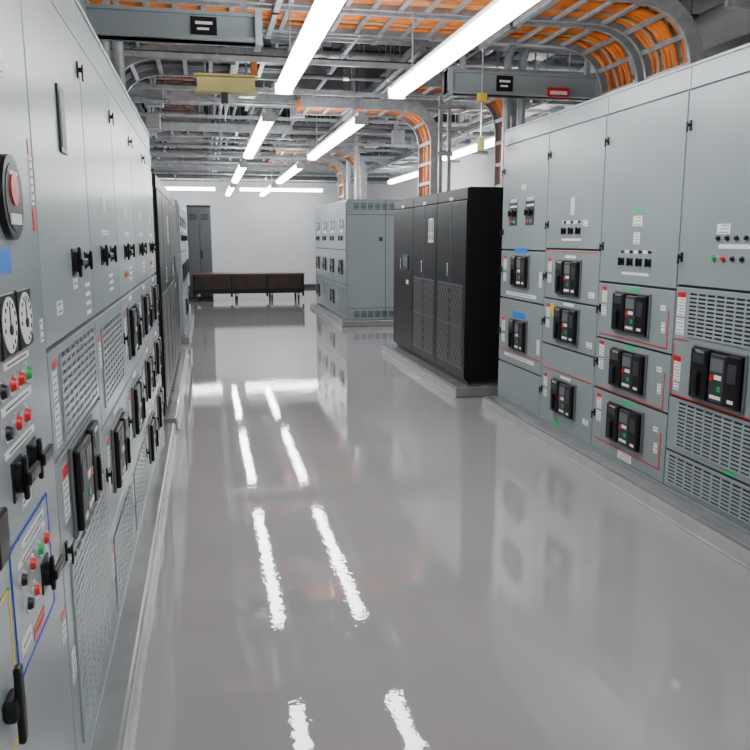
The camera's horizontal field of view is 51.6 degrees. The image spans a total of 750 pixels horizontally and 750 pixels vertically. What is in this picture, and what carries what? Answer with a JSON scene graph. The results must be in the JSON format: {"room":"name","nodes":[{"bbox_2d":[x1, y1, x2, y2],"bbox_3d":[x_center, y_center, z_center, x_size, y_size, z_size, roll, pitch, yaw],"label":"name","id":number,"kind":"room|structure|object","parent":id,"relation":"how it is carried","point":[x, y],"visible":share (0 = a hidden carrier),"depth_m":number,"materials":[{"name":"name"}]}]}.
{"room":"electrical room","nodes":[
{"label":"electrical room","id":0,"kind":"room"},
{"bbox_2d":[161,179,375,285],"bbox_3d":[-3.486,-4.733,23.385,7.350,4.200,0.100,-2,10,-12],"label":"wall","id":1,"kind":"structure","parent":0,"point":[274,232],"depth_m":23.42,"materials":[{"name":"paint"}]},
{"bbox_2d":[169,6,649,124],"bbox_3d":[-0.521,-4.441,9.491,7.350,0.150,28.200,-2,10,-12],"label":"ceiling","id":2,"kind":"structure","parent":0,"point":[646,7],"depth_m":11.26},
{"bbox_2d":[146,107,160,129],"bbox_3d":[-2.886,-3.827,10.013,0.180,1.260,0.126,-2,10,-12],"label":"junction box","id":3,"kind":"object","parent":2,"relation":"hanging from","point":[153,120],"visible":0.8,"depth_m":10.05,"materials":[{"name":"silver metal"}]},
{"bbox_2d":[147,76,163,106],"bbox_3d":[-2.535,-3.676,8.870,0.180,1.160,0.126,-2,10,-12],"label":"junction box","id":4,"kind":"object","parent":2,"relation":"hanging from","point":[151,93],"visible":0.61,"depth_m":8.90,"materials":[{"name":"silver metal"}]},
{"bbox_2d":[78,0,261,51],"bbox_3d":[-1.202,-2.723,4.502,1.040,1.520,0.180,-2,10,-12],"label":"busway","id":5,"kind":"object","parent":2,"relation":"hanging from","point":[110,22],"visible":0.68,"depth_m":4.58,"materials":[{"name":"grey paint"}]},
{"bbox_2d":[135,42,205,159],"bbox_3d":[-3.279,-4.621,13.166,0.760,0.790,14.702,-2,10,-12],"label":"cable tray","id":6,"kind":"object","parent":2,"relation":"hanging from","point":[176,81],"visible":0.2,"depth_m":11.72,"materials":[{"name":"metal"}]},
{"bbox_2d":[136,65,386,92],"bbox_3d":[-0.567,-4.119,10.966,6.050,0.365,0.710,-2,10,-12],"label":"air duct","id":7,"kind":"object","parent":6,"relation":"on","point":[303,84],"visible":0.03,"depth_m":10.64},
{"bbox_2d":[165,181,215,190],"bbox_3d":[-5.247,-5.825,21.612,1.550,1.333,0.136,-2,10,-12],"label":"strip light","id":8,"kind":"object","parent":2,"relation":"hanging from","point":[199,188],"visible":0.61,"depth_m":21.70,"materials":[{"name":"white"}]},
{"bbox_2d":[112,45,288,91],"bbox_3d":[-1.614,-2.882,7.189,1.758,2.141,0.910,-2,10,-12],"label":"cable tray","id":9,"kind":"object","parent":2,"relation":"hanging from","point":[137,69],"visible":0.27,"depth_m":7.19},
{"bbox_2d":[148,107,292,147],"bbox_3d":[-2.340,-3.624,11.314,2.210,2.111,0.760,-2,10,-12],"label":"cable tray","id":10,"kind":"object","parent":2,"relation":"hanging from","point":[167,128],"visible":0.49,"depth_m":11.14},
{"bbox_2d":[212,47,229,171],"bbox_3d":[-2.777,-4.575,13.508,0.062,1.021,14.469,-2,10,-12],"label":"conduit","id":11,"kind":"object","parent":2,"relation":"hanging from","point":[220,107],"visible":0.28,"depth_m":11.10,"materials":[{"name":"silver metal"}]},
{"bbox_2d":[194,46,257,120],"bbox_3d":[-1.278,-3.016,6.564,0.530,1.660,0.160,-2,10,-12],"label":"beam","id":12,"kind":"structure","parent":2,"relation":"hanging from","point":[224,85],"depth_m":6.61,"materials":[{"name":"yellow"}]},
{"bbox_2d":[232,106,247,182],"bbox_3d":[-2.458,-4.349,13.877,0.136,1.553,3.630,-2,10,-12],"label":"strip light","id":13,"kind":"object","parent":2,"relation":"hanging from","point":[243,164],"visible":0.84,"depth_m":12.95,"materials":[{"name":"white"}]},
{"bbox_2d":[243,38,275,158],"bbox_3d":[-1.395,-3.494,9.025,0.136,1.553,3.630,-2,10,-12],"label":"strip light","id":14,"kind":"object","parent":2,"relation":"hanging from","point":[268,117],"visible":0.94,"depth_m":8.20,"materials":[{"name":"white"}]},
{"bbox_2d":[110,42,416,63],"bbox_3d":[-1.292,-3.255,6.466,3.400,1.175,0.049,-2,10,-12],"label":"conduit","id":15,"kind":"object","parent":2,"relation":"hanging from","point":[319,58],"visible":0.18,"depth_m":6.62,"materials":[{"name":"silver metal"}]},
{"bbox_2d":[239,40,296,160],"bbox_3d":[-2.113,-4.648,13.453,0.074,0.857,14.829,-2,10,-12],"label":"conduit","id":16,"kind":"object","parent":2,"relation":"hanging from","point":[293,42],"visible":0.09,"depth_m":9.49,"materials":[{"name":"silver metal"}]},
{"bbox_2d":[260,144,276,196],"bbox_3d":[-2.633,-5.231,18.877,0.136,1.553,3.630,-2,10,-12],"label":"strip light","id":17,"kind":"object","parent":2,"relation":"hanging from","point":[271,186],"visible":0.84,"depth_m":18.35,"materials":[{"name":"white"}]},
{"bbox_2d":[154,142,386,184],"bbox_3d":[-2.909,-5.675,20.385,6.600,1.222,0.050,-2,10,-12],"label":"channel","id":18,"kind":"object","parent":2,"relation":"hanging from","point":[208,180],"visible":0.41,"depth_m":20.41,"materials":[{"name":"silver metal"}]},
{"bbox_2d":[142,116,399,161],"bbox_3d":[-2.177,-5.159,16.792,6.702,0.990,0.660,-2,10,-12],"label":"cable tray","id":19,"kind":"object","parent":2,"relation":"hanging from","point":[150,152],"visible":0.2,"depth_m":16.55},
{"bbox_2d":[154,137,389,153],"bbox_3d":[-3.053,-6.251,21.082,7.150,0.310,0.180,-2,10,-12],"label":"steel beam","id":20,"kind":"structure","parent":2,"relation":"attached to","point":[164,137],"depth_m":21.11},
{"bbox_2d":[152,157,385,182],"bbox_3d":[-3.173,-5.765,21.609,7.000,0.710,0.660,-2,10,-12],"label":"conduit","id":21,"kind":"object","parent":20,"relation":"hanging from","point":[232,159],"visible":0.11,"depth_m":21.38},
{"bbox_2d":[155,160,390,181],"bbox_3d":[-2.825,-5.631,19.995,6.800,1.194,0.148,-2,10,-12],"label":"conduit","id":22,"kind":"object","parent":2,"relation":"hanging from","point":[175,176],"visible":0.44,"depth_m":19.98,"materials":[{"name":"silver metal"}]},
{"bbox_2d":[152,144,399,177],"bbox_3d":[-2.487,-5.353,18.456,6.800,1.207,0.074,-2,10,-12],"label":"conduit","id":23,"kind":"object","parent":2,"relation":"hanging from","point":[155,172],"visible":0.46,"depth_m":18.47,"materials":[{"name":"silver metal"}]},
{"bbox_2d":[152,118,409,173],"bbox_3d":[-2.318,-5.234,17.683,6.600,1.152,0.050,-2,10,-12],"label":"channel","id":24,"kind":"object","parent":2,"relation":"hanging from","point":[397,172],"visible":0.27,"depth_m":17.70,"materials":[{"name":"silver metal"}]},
{"bbox_2d":[239,182,322,191],"bbox_3d":[-2.681,-5.921,22.157,2.400,1.333,0.136,-2,10,-12],"label":"strip light","id":25,"kind":"object","parent":2,"relation":"hanging from","point":[279,189],"visible":0.82,"depth_m":22.25,"materials":[{"name":"white"}]},
{"bbox_2d":[234,39,330,150],"bbox_3d":[-2.068,-4.899,14.161,0.660,0.590,13.202,-2,10,-12],"label":"cable tray","id":26,"kind":"object","parent":2,"relation":"hanging from","point":[275,42],"visible":0.06,"depth_m":9.93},
{"bbox_2d":[149,124,417,156],"bbox_3d":[-1.664,-4.740,14.693,6.800,1.107,0.074,-2,10,-12],"label":"conduit","id":27,"kind":"object","parent":2,"relation":"hanging from","point":[164,149],"visible":0.27,"depth_m":14.51,"materials":[{"name":"silver metal"}]},
{"bbox_2d":[151,121,417,167],"bbox_3d":[-1.792,-4.921,15.984,6.500,1.199,0.099,-2,10,-12],"label":"conduit","id":28,"kind":"object","parent":2,"relation":"hanging from","point":[180,161],"visible":0.49,"depth_m":15.81,"materials":[{"name":"silver metal"}]},
{"bbox_2d":[151,121,417,171],"bbox_3d":[-2.023,-4.962,16.341,6.600,1.222,0.050,-2,10,-12],"label":"channel","id":29,"kind":"object","parent":2,"relation":"hanging from","point":[157,165],"visible":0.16,"depth_m":16.33,"materials":[{"name":"silver metal"}]},
{"bbox_2d":[151,157,417,168],"bbox_3d":[-2.234,-5.192,17.294,6.800,1.119,0.099,-2,10,-12],"label":"conduit","id":30,"kind":"object","parent":2,"relation":"hanging from","point":[170,157],"visible":0.25,"depth_m":17.26,"materials":[{"name":"silver metal"}]},
{"bbox_2d":[131,44,446,111],"bbox_3d":[-1.292,-3.723,9.033,4.500,1.145,0.049,-2,10,-12],"label":"conduit","id":31,"kind":"object","parent":2,"relation":"hanging from","point":[166,100],"visible":0.41,"depth_m":9.00,"materials":[{"name":"silver metal"}]},
{"bbox_2d":[276,114,304,183],"bbox_3d":[-1.578,-4.382,14.064,0.136,1.553,3.630,-2,10,-12],"label":"strip light","id":32,"kind":"object","parent":2,"relation":"hanging from","point":[299,165],"visible":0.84,"depth_m":13.40,"materials":[{"name":"white"}]},
{"bbox_2d":[135,103,458,122],"bbox_3d":[-1.787,-5.232,15.307,7.150,0.310,0.180,-2,10,-12],"label":"steel beam","id":33,"kind":"structure","parent":2,"relation":"attached to","point":[285,112],"depth_m":15.22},
{"bbox_2d":[290,82,304,118],"bbox_3d":[-0.978,-3.823,9.704,0.180,1.160,0.126,-2,10,-12],"label":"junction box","id":34,"kind":"object","parent":2,"relation":"hanging from","point":[292,109],"visible":0.32,"depth_m":9.74,"materials":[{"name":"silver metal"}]},
{"bbox_2d":[150,105,459,162],"bbox_3d":[-1.580,-4.606,14.320,6.600,1.222,0.050,-2,10,-12],"label":"channel","id":35,"kind":"object","parent":2,"relation":"hanging from","point":[169,155],"visible":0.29,"depth_m":14.34,"materials":[{"name":"silver metal"}]},
{"bbox_2d":[268,121,345,200],"bbox_3d":[-1.344,-4.431,15.545,1.560,1.991,0.760,-2,10,-12],"label":"cable tray","id":36,"kind":"object","parent":2,"relation":"hanging from","point":[337,166],"visible":0.73,"depth_m":15.52,"materials":[{"name":"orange metal"}]},
{"bbox_2d":[259,36,360,160],"bbox_3d":[-1.605,-4.648,13.566,0.054,0.897,14.826,-2,10,-12],"label":"conduit","id":37,"kind":"object","parent":2,"relation":"hanging from","point":[344,54],"visible":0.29,"depth_m":8.39,"materials":[{"name":"silver metal"}]},
{"bbox_2d":[275,0,345,94],"bbox_3d":[-0.327,-2.635,4.154,0.136,1.553,3.630,-2,10,-12],"label":"strip light","id":38,"kind":"object","parent":2,"relation":"hanging from","point":[322,14],"visible":1,"depth_m":4.47,"materials":[{"name":"white"}]},
{"bbox_2d":[138,106,493,126],"bbox_3d":[-0.820,-4.078,10.840,6.600,1.052,0.050,-2,10,-12],"label":"channel","id":39,"kind":"object","parent":2,"relation":"hanging from","point":[211,116],"visible":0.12,"depth_m":10.80,"materials":[{"name":"silver metal"}]},
{"bbox_2d":[161,117,470,144],"bbox_3d":[-1.516,-4.707,14.004,6.800,0.932,0.124,-2,10,-12],"label":"conduit","id":40,"kind":"object","parent":2,"relation":"hanging from","point":[291,137],"visible":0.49,"depth_m":14.30,"materials":[{"name":"silver metal"}]},
{"bbox_2d":[141,106,493,138],"bbox_3d":[-1.270,-4.429,12.653,6.702,0.990,0.660,-2,10,-12],"label":"cable tray","id":41,"kind":"object","parent":2,"relation":"hanging from","point":[143,119],"visible":0.16,"depth_m":12.50,"materials":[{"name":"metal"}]},
{"bbox_2d":[150,115,487,154],"bbox_3d":[-1.159,-4.408,13.097,6.500,1.207,0.074,-2,10,-12],"label":"conduit","id":42,"kind":"object","parent":2,"relation":"hanging from","point":[175,145],"visible":0.57,"depth_m":13.08,"materials":[{"name":"silver metal"}]},
{"bbox_2d":[276,121,366,198],"bbox_3d":[-0.964,-4.126,13.812,1.560,1.991,0.760,-2,10,-12],"label":"cable tray","id":43,"kind":"object","parent":2,"relation":"hanging from","point":[349,156],"visible":0.62,"depth_m":13.80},
{"bbox_2d":[155,108,493,148],"bbox_3d":[-1.094,-4.215,12.106,6.600,1.222,0.050,-2,10,-12],"label":"channel","id":44,"kind":"object","parent":2,"relation":"hanging from","point":[211,140],"visible":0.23,"depth_m":12.14,"materials":[{"name":"silver metal"}]},
{"bbox_2d":[307,48,367,159],"bbox_3d":[-0.515,-3.527,9.212,0.136,1.553,3.630,-2,10,-12],"label":"strip light","id":45,"kind":"object","parent":2,"relation":"hanging from","point":[359,119],"visible":0.88,"depth_m":8.49,"materials":[{"name":"white"}]},
{"bbox_2d":[180,43,497,81],"bbox_3d":[-0.306,-3.593,8.025,5.000,1.051,0.062,-2,10,-12],"label":"conduit","id":46,"kind":"object","parent":2,"relation":"hanging from","point":[345,77],"visible":0.24,"depth_m":8.08,"materials":[{"name":"silver metal"}]},
{"bbox_2d":[128,44,559,113],"bbox_3d":[-0.525,-3.841,9.492,6.600,1.052,0.050,-2,10,-12],"label":"channel","id":47,"kind":"object","parent":2,"relation":"hanging from","point":[462,108],"visible":0.31,"depth_m":9.40,"materials":[{"name":"silver metal"}]},
{"bbox_2d":[127,49,564,116],"bbox_3d":[-0.721,-3.988,10.150,6.702,0.990,0.660,-2,10,-12],"label":"cable tray","id":48,"kind":"object","parent":2,"relation":"hanging from","point":[132,90],"visible":0.11,"depth_m":10.14,"materials":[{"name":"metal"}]},
{"bbox_2d":[110,41,583,71],"bbox_3d":[-0.335,-3.855,8.596,6.800,0.732,0.124,-2,10,-12],"label":"conduit","id":49,"kind":"object","parent":2,"relation":"hanging from","point":[470,62],"visible":0.35,"depth_m":8.90,"materials":[{"name":"silver metal"}]},
{"bbox_2d":[342,136,353,149],"bbox_3d":[-0.431,-4.239,12.348,0.180,1.260,0.126,-2,10,-12],"label":"junction box","id":50,"kind":"object","parent":2,"relation":"hanging from","point":[350,139],"visible":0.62,"depth_m":12.38,"materials":[{"name":"silver metal"}]},
{"bbox_2d":[277,45,426,176],"bbox_3d":[-1.141,-4.566,13.709,0.074,1.107,14.775,-2,10,-12],"label":"conduit","id":51,"kind":"object","parent":2,"relation":"hanging from","point":[422,50],"visible":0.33,"depth_m":7.98,"materials":[{"name":"silver metal"}]},
{"bbox_2d":[131,45,585,104],"bbox_3d":[-0.272,-3.588,8.345,6.600,1.152,0.050,-2,10,-12],"label":"channel","id":52,"kind":"object","parent":2,"relation":"hanging from","point":[139,86],"visible":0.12,"depth_m":8.40,"materials":[{"name":"silver metal"}]},
{"bbox_2d":[282,46,434,172],"bbox_3d":[-1.045,-4.571,13.736,0.074,1.107,14.761,-2,10,-12],"label":"conduit","id":53,"kind":"object","parent":2,"relation":"hanging from","point":[384,90],"visible":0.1,"depth_m":8.15,"materials":[{"name":"silver metal"}]},
{"bbox_2d":[228,107,490,137],"bbox_3d":[-0.375,-4.238,11.844,5.500,1.107,0.074,-2,10,-12],"label":"conduit","id":54,"kind":"object","parent":2,"relation":"hanging from","point":[294,131],"visible":0.16,"depth_m":11.97,"materials":[{"name":"silver metal"}]},
{"bbox_2d":[229,106,494,135],"bbox_3d":[-0.311,-4.187,11.555,5.500,1.107,0.074,-2,10,-12],"label":"conduit","id":55,"kind":"object","parent":2,"relation":"hanging from","point":[306,128],"visible":0.17,"depth_m":11.68,"materials":[{"name":"silver metal"}]},
{"bbox_2d":[85,0,643,95],"bbox_3d":[-0.483,-2.848,5.874,5.408,1.751,0.760,-2,10,-12],"label":"cable tray","id":56,"kind":"object","parent":2,"relation":"hanging from","point":[598,45],"visible":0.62,"depth_m":6.17,"materials":[{"name":"orange metal"}]},
{"bbox_2d":[295,45,437,196],"bbox_3d":[-0.091,-3.199,9.077,1.629,2.171,0.710,-2,10,-12],"label":"cable tray","id":57,"kind":"object","parent":2,"relation":"hanging from","point":[424,126],"visible":0.91,"depth_m":9.07,"materials":[{"name":"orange metal"}]},
{"bbox_2d":[309,45,479,142],"bbox_3d":[-0.493,-4.726,13.758,0.760,0.790,14.702,-2,10,-12],"label":"cable tray","id":58,"kind":"object","parent":2,"relation":"hanging from","point":[407,54],"visible":0.02,"depth_m":8.96,"materials":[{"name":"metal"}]},
{"bbox_2d":[391,119,404,144],"bbox_3d":[0.346,-4.108,11.606,0.180,1.260,0.126,-2,10,-12],"label":"junction box","id":59,"kind":"object","parent":2,"relation":"hanging from","point":[397,136],"visible":0.84,"depth_m":11.65,"materials":[{"name":"silver metal"}]},
{"bbox_2d":[110,0,692,79],"bbox_3d":[0.108,-3.248,6.619,6.600,1.222,0.050,-2,10,-12],"label":"channel","id":60,"kind":"object","parent":2,"relation":"hanging from","point":[127,53],"visible":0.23,"depth_m":6.56,"materials":[{"name":"silver metal"}]},
{"bbox_2d":[388,147,417,183],"bbox_3d":[0.754,-4.852,16.294,0.136,1.403,3.700,-2,10,-12],"label":"strip light","id":61,"kind":"object","parent":2,"relation":"hanging from","point":[413,174],"visible":0.49,"depth_m":16.85,"materials":[{"name":"white"}]},
{"bbox_2d":[262,39,584,59],"bbox_3d":[-0.521,-4.214,9.531,7.150,0.310,0.180,-2,10,-12],"label":"steel beam","id":62,"kind":"structure","parent":2,"relation":"attached to","point":[266,41],"depth_m":9.67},
{"bbox_2d":[354,51,505,142],"bbox_3d":[0.305,-4.872,14.071,0.124,0.632,14.584,-2,10,-12],"label":"conduit","id":63,"kind":"object","parent":2,"relation":"hanging from","point":[493,55],"visible":0.02,"depth_m":9.04,"materials":[{"name":"silver metal"}]},
{"bbox_2d":[332,54,542,185],"bbox_3d":[0.414,-4.558,14.094,0.074,1.257,14.693,-2,10,-12],"label":"conduit","id":64,"kind":"object","parent":2,"relation":"hanging from","point":[461,130],"visible":0.49,"depth_m":10.64,"materials":[{"name":"silver metal"}]},
{"bbox_2d":[336,54,551,185],"bbox_3d":[0.519,-4.556,14.080,0.074,1.257,14.765,-2,10,-12],"label":"conduit","id":65,"kind":"object","parent":2,"relation":"hanging from","point":[542,101],"visible":0.25,"depth_m":10.65,"materials":[{"name":"silver metal"}]},
{"bbox_2d":[262,34,628,55],"bbox_3d":[-0.008,-3.506,7.119,6.800,0.907,0.074,-2,10,-12],"label":"conduit","id":66,"kind":"object","parent":2,"relation":"hanging from","point":[283,37],"visible":0.17,"depth_m":7.23,"materials":[{"name":"silver metal"}]},
{"bbox_2d":[199,0,703,79],"bbox_3d":[-0.335,-2.729,5.200,5.408,1.751,0.760,-2,10,-12],"label":"cable tray","id":67,"kind":"object","parent":2,"relation":"hanging from","point":[616,15],"visible":0.73,"depth_m":5.63,"materials":[{"name":"orange metal"}]},
{"bbox_2d":[407,75,516,186],"bbox_3d":[0.861,-3.022,8.070,1.259,2.171,0.660,-2,10,-12],"label":"cable tray","id":68,"kind":"object","parent":2,"relation":"hanging from","point":[432,86],"visible":0.23,"depth_m":8.28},
{"bbox_2d":[388,0,539,99],"bbox_3d":[0.553,-2.668,4.341,0.136,1.553,3.630,-2,10,-12],"label":"strip light","id":69,"kind":"object","parent":2,"relation":"hanging from","point":[497,13],"visible":1,"depth_m":4.55,"materials":[{"name":"white"}]},
{"bbox_2d":[451,142,476,158],"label":"strip light","id":70,"kind":"object","parent":2,"relation":"hanging from","point":[467,149],"depth_m":11.63,"materials":[{"name":"white"}]},
{"bbox_2d":[477,50,486,151],"bbox_3d":[0.914,-2.881,6.549,0.080,1.920,0.060,-2,10,-12],"label":"chain hoist","id":71,"kind":"object","parent":2,"relation":"hanging from","point":[481,97],"visible":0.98,"depth_m":6.63,"materials":[{"name":"yellow"}]},
{"bbox_2d":[262,31,707,57],"bbox_3d":[0.024,-3.481,6.975,6.800,0.907,0.074,-2,10,-12],"label":"conduit","id":72,"kind":"object","parent":2,"relation":"hanging from","point":[263,32],"visible":0.13,"depth_m":7.04,"materials":[{"name":"silver metal"}]},
{"bbox_2d":[359,3,645,152],"bbox_3d":[1.041,-4.786,13.512,0.272,0.606,13.800,-2,10,-12],"label":"insulated pipe","id":73,"kind":"object","parent":2,"relation":"hanging from","point":[539,56],"visible":0.08,"depth_m":9.40,"materials":[{"name":"white"}]},
{"bbox_2d":[442,53,600,100],"bbox_3d":[1.303,-3.154,6.742,1.420,1.450,0.180,-2,10,-12],"label":"busway","id":74,"kind":"object","parent":2,"relation":"hanging from","point":[456,82],"visible":0.8,"depth_m":6.79,"materials":[{"name":"grey paint"}]},
{"bbox_2d":[547,87,568,97],"bbox_3d":[1.609,-2.482,6.818,0.200,0.080,0.029,-2,10,-12],"label":"warning sign","id":75,"kind":"object","parent":74,"relation":"attached to","point":[551,91],"visible":1,"depth_m":6.81,"materials":[{"name":"red"}]},
{"bbox_2d":[516,48,531,125],"bbox_3d":[1.841,-2.567,7.638,0.940,1.434,0.080,-2,10,-12],"label":"conduit","id":76,"kind":"object","parent":2,"relation":"hanging from","point":[525,52],"visible":0.33,"depth_m":7.50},
{"bbox_2d":[374,0,749,163],"bbox_3d":[2.131,-4.118,10.908,0.395,1.018,19.500,-2,10,-12],"label":"insulated pipe","id":77,"kind":"object","parent":2,"relation":"hanging from","point":[717,25],"visible":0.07,"depth_m":6.76,"materials":[{"name":"white"}]},
{"bbox_2d":[429,19,739,56],"bbox_3d":[1.955,-3.448,7.040,3.000,0.994,0.247,-2,10,-12],"label":"insulated pipe","id":78,"kind":"object","parent":2,"relation":"hanging from","point":[734,43],"visible":0.16,"depth_m":7.29,"materials":[{"name":"white"}]},
{"bbox_2d":[724,0,749,8],"bbox_3d":[3.388,-2.557,2.379,0.760,1.110,6.021,-2,10,-12],"label":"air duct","id":79,"kind":"object","parent":2,"relation":"hanging from","point":[739,4],"visible":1,"depth_m":5.27,"materials":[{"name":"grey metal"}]},
{"bbox_2d":[134,287,749,749],"bbox_3d":[-0.521,-0.231,10.233,7.150,0.100,28.000,-2,10,-12],"label":"floor","id":80,"kind":"structure","parent":0,"point":[358,553],"depth_m":3.42,"materials":[{"name":"concrete"}]},
{"bbox_2d":[92,423,177,749],"bbox_3d":[-1.427,1.026,2.533,1.288,0.100,6.930,-2,10,-12],"label":"concrete pad","id":81,"kind":"object","parent":80,"relation":"on","point":[116,729],"visible":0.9,"depth_m":2.90,"materials":[{"name":"concrete"}]},
{"bbox_2d":[0,0,75,749],"bbox_3d":[-1.193,0.124,1.217,1.178,2.132,0.903,-2,10,-12],"label":"tall cabinet","id":82,"kind":"object","parent":81,"relation":"on","point":[36,709],"visible":1,"depth_m":1.51,"materials":[{"name":"metal"}]},
{"bbox_2d":[20,0,114,749],"bbox_3d":[-1.370,-0.020,2.036,1.184,2.132,0.793,-2,10,-12],"label":"tall cabinet","id":83,"kind":"object","parent":81,"relation":"on","point":[52,69],"visible":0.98,"depth_m":2.04,"materials":[{"name":"metal"}]},
{"bbox_2d":[73,0,134,642],"bbox_3d":[-1.538,-0.155,2.804,1.184,2.132,0.798,-2,10,-12],"label":"tall cabinet","id":84,"kind":"object","parent":81,"relation":"on","point":[94,93],"visible":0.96,"depth_m":2.82,"materials":[{"name":"metal"}]},
{"bbox_2d":[105,55,147,552],"bbox_3d":[-1.710,-0.294,3.588,1.184,2.132,0.828,-2,10,-12],"label":"tall cabinet","id":85,"kind":"object","parent":81,"relation":"on","point":[130,313],"visible":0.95,"depth_m":3.60,"materials":[{"name":"metal"}]},
{"bbox_2d":[112,41,125,88],"bbox_3d":[-2.400,-2.276,5.929,0.940,1.414,0.080,-2,10,-12],"label":"conduit","id":86,"kind":"object","parent":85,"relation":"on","point":[118,49],"visible":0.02,"depth_m":5.97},
{"bbox_2d":[126,93,158,493],"bbox_3d":[-1.886,-0.435,4.392,1.184,2.132,0.838,-2,10,-12],"label":"tall cabinet","id":87,"kind":"object","parent":81,"relation":"on","point":[148,372],"visible":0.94,"depth_m":4.42,"materials":[{"name":"metal"}]},
{"bbox_2d":[139,117,165,452],"bbox_3d":[-2.064,-0.579,5.206,1.184,2.132,0.848,-2,10,-12],"label":"tall cabinet","id":88,"kind":"object","parent":81,"relation":"on","point":[159,402],"visible":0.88,"depth_m":5.25,"materials":[{"name":"metal"}]},
{"bbox_2d":[163,348,189,429],"bbox_3d":[-2.570,0.060,8.007,1.198,0.100,4.120,-2,10,-12],"label":"concrete pad","id":89,"kind":"object","parent":80,"relation":"on","point":[175,403],"visible":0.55,"depth_m":7.27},
{"bbox_2d":[151,172,180,408],"bbox_3d":[-2.539,-0.924,7.830,0.987,1.900,3.940,-2,10,-12],"label":"tall cabinet","id":90,"kind":"object","parent":89,"relation":"on","point":[164,212],"visible":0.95,"depth_m":6.85,"materials":[{"name":"grey"}]},
{"bbox_2d":[181,311,194,343],"bbox_3d":[-3.680,-0.832,13.071,1.198,0.100,4.200,-2,10,-12],"label":"concrete pad","id":91,"kind":"object","parent":80,"relation":"on","point":[186,338],"visible":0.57,"depth_m":12.08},
{"bbox_2d":[175,200,190,335],"bbox_3d":[-3.624,-1.825,12.853,1.010,1.930,3.906,-2,10,-12],"label":"tall cabinet","id":92,"kind":"object","parent":91,"relation":"on","point":[183,261],"visible":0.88,"depth_m":11.41,"materials":[{"name":"metal"}]},
{"bbox_2d":[186,205,213,297],"bbox_3d":[-4.502,-3.175,19.993,0.600,2.310,1.170,-2,10,-12],"label":"storage cabinet","id":93,"kind":"object","parent":80,"relation":"on","point":[198,216],"visible":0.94,"depth_m":19.41,"materials":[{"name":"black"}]},
{"bbox_2d":[192,271,304,300],"bbox_3d":[-3.136,-2.202,19.228,2.700,0.660,0.910,-2,10,-12],"label":"bench","id":94,"kind":"object","parent":80,"relation":"on","point":[236,283],"visible":1,"depth_m":18.80,"materials":[{"name":"brown wood"}]},
{"bbox_2d":[310,302,392,326],"bbox_3d":[-0.199,-1.252,15.448,1.678,0.100,4.150,-2,10,-12],"label":"concrete pad","id":95,"kind":"object","parent":80,"relation":"on","point":[337,319],"visible":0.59,"depth_m":13.46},
{"bbox_2d":[315,199,398,319],"bbox_3d":[-0.248,-2.303,15.222,1.410,2.050,3.806,-2,10,-12],"label":"tall cabinet","id":96,"kind":"object","parent":95,"relation":"on","point":[354,238],"visible":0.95,"depth_m":13.43,"materials":[{"name":"metal"}]},
{"bbox_2d":[346,160,349,198],"bbox_3d":[-0.098,-3.966,15.069,0.940,1.259,0.080,-2,10,-12],"label":"conduit","id":97,"kind":"object","parent":96,"relation":"on","point":[347,162],"visible":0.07,"depth_m":14.98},
{"bbox_2d":[355,124,408,198],"bbox_3d":[0.114,-3.672,13.401,0.940,1.259,0.080,-2,10,-12],"label":"conduit","id":98,"kind":"object","parent":96,"relation":"on","point":[357,138],"visible":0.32,"depth_m":13.30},
{"bbox_2d":[381,344,497,397],"bbox_3d":[1.069,-0.124,9.053,1.338,0.100,3.180,-2,10,-12],"label":"concrete pad","id":99,"kind":"object","parent":80,"relation":"on","point":[442,380],"visible":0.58,"depth_m":8.05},
{"bbox_2d":[393,187,502,384],"bbox_3d":[1.014,-1.091,8.834,0.987,1.880,2.910,-2,10,-12],"label":"tall cabinet","id":100,"kind":"object","parent":99,"relation":"on","point":[448,249],"visible":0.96,"depth_m":7.72,"materials":[{"name":"black"}]},
{"bbox_2d":[437,62,453,192],"bbox_3d":[0.776,-3.099,8.555,0.180,2.168,0.045,-2,10,-12],"label":"conduit","id":101,"kind":"object","parent":100,"relation":"on","point":[449,106],"visible":0.5,"depth_m":8.63,"materials":[{"name":"silver metal"}]},
{"bbox_2d":[500,48,516,186],"bbox_3d":[1.694,-2.562,7.607,0.940,1.434,0.080,-2,10,-12],"label":"conduit","id":102,"kind":"object","parent":100,"relation":"on","point":[506,107],"visible":0.27,"depth_m":7.49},
{"bbox_2d":[481,395,749,570],"bbox_3d":[2.307,0.658,4.621,1.618,0.100,5.300,-2,10,-12],"label":"concrete pad","id":103,"kind":"object","parent":80,"relation":"on","point":[730,541],"visible":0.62,"depth_m":4.51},
{"bbox_2d":[497,114,551,419],"bbox_3d":[1.819,-0.875,6.425,1.399,2.292,0.898,-2,10,-12],"label":"tall cabinet","id":104,"kind":"object","parent":103,"relation":"on","point":[526,164],"visible":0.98,"depth_m":6.22,"materials":[{"name":"metal"}]},
{"bbox_2d":[539,94,609,447],"bbox_3d":[2.003,-0.727,5.588,1.399,2.292,0.838,-2,10,-12],"label":"tall cabinet","id":105,"kind":"object","parent":103,"relation":"on","point":[577,156],"visible":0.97,"depth_m":5.38,"materials":[{"name":"metal"}]},
{"bbox_2d":[591,64,692,486],"bbox_3d":[2.182,-0.583,4.770,1.399,2.292,0.858,-2,10,-12],"label":"tall cabinet","id":106,"kind":"object","parent":103,"relation":"on","point":[645,144],"visible":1,"depth_m":4.56,"materials":[{"name":"metal"}]},
{"bbox_2d":[663,43,749,534],"bbox_3d":[2.363,-0.438,3.947,1.399,2.292,0.848,-2,10,-12],"label":"tall cabinet","id":107,"kind":"object","parent":103,"relation":"on","point":[707,460],"visible":1,"depth_m":3.90,"materials":[{"name":"metal"}]},
{"bbox_2d":[376,0,749,199],"bbox_3d":[3.022,-2.481,10.613,0.100,4.200,28.000,-2,10,-12],"label":"wall","id":108,"kind":"structure","parent":0,"point":[473,170],"depth_m":15.47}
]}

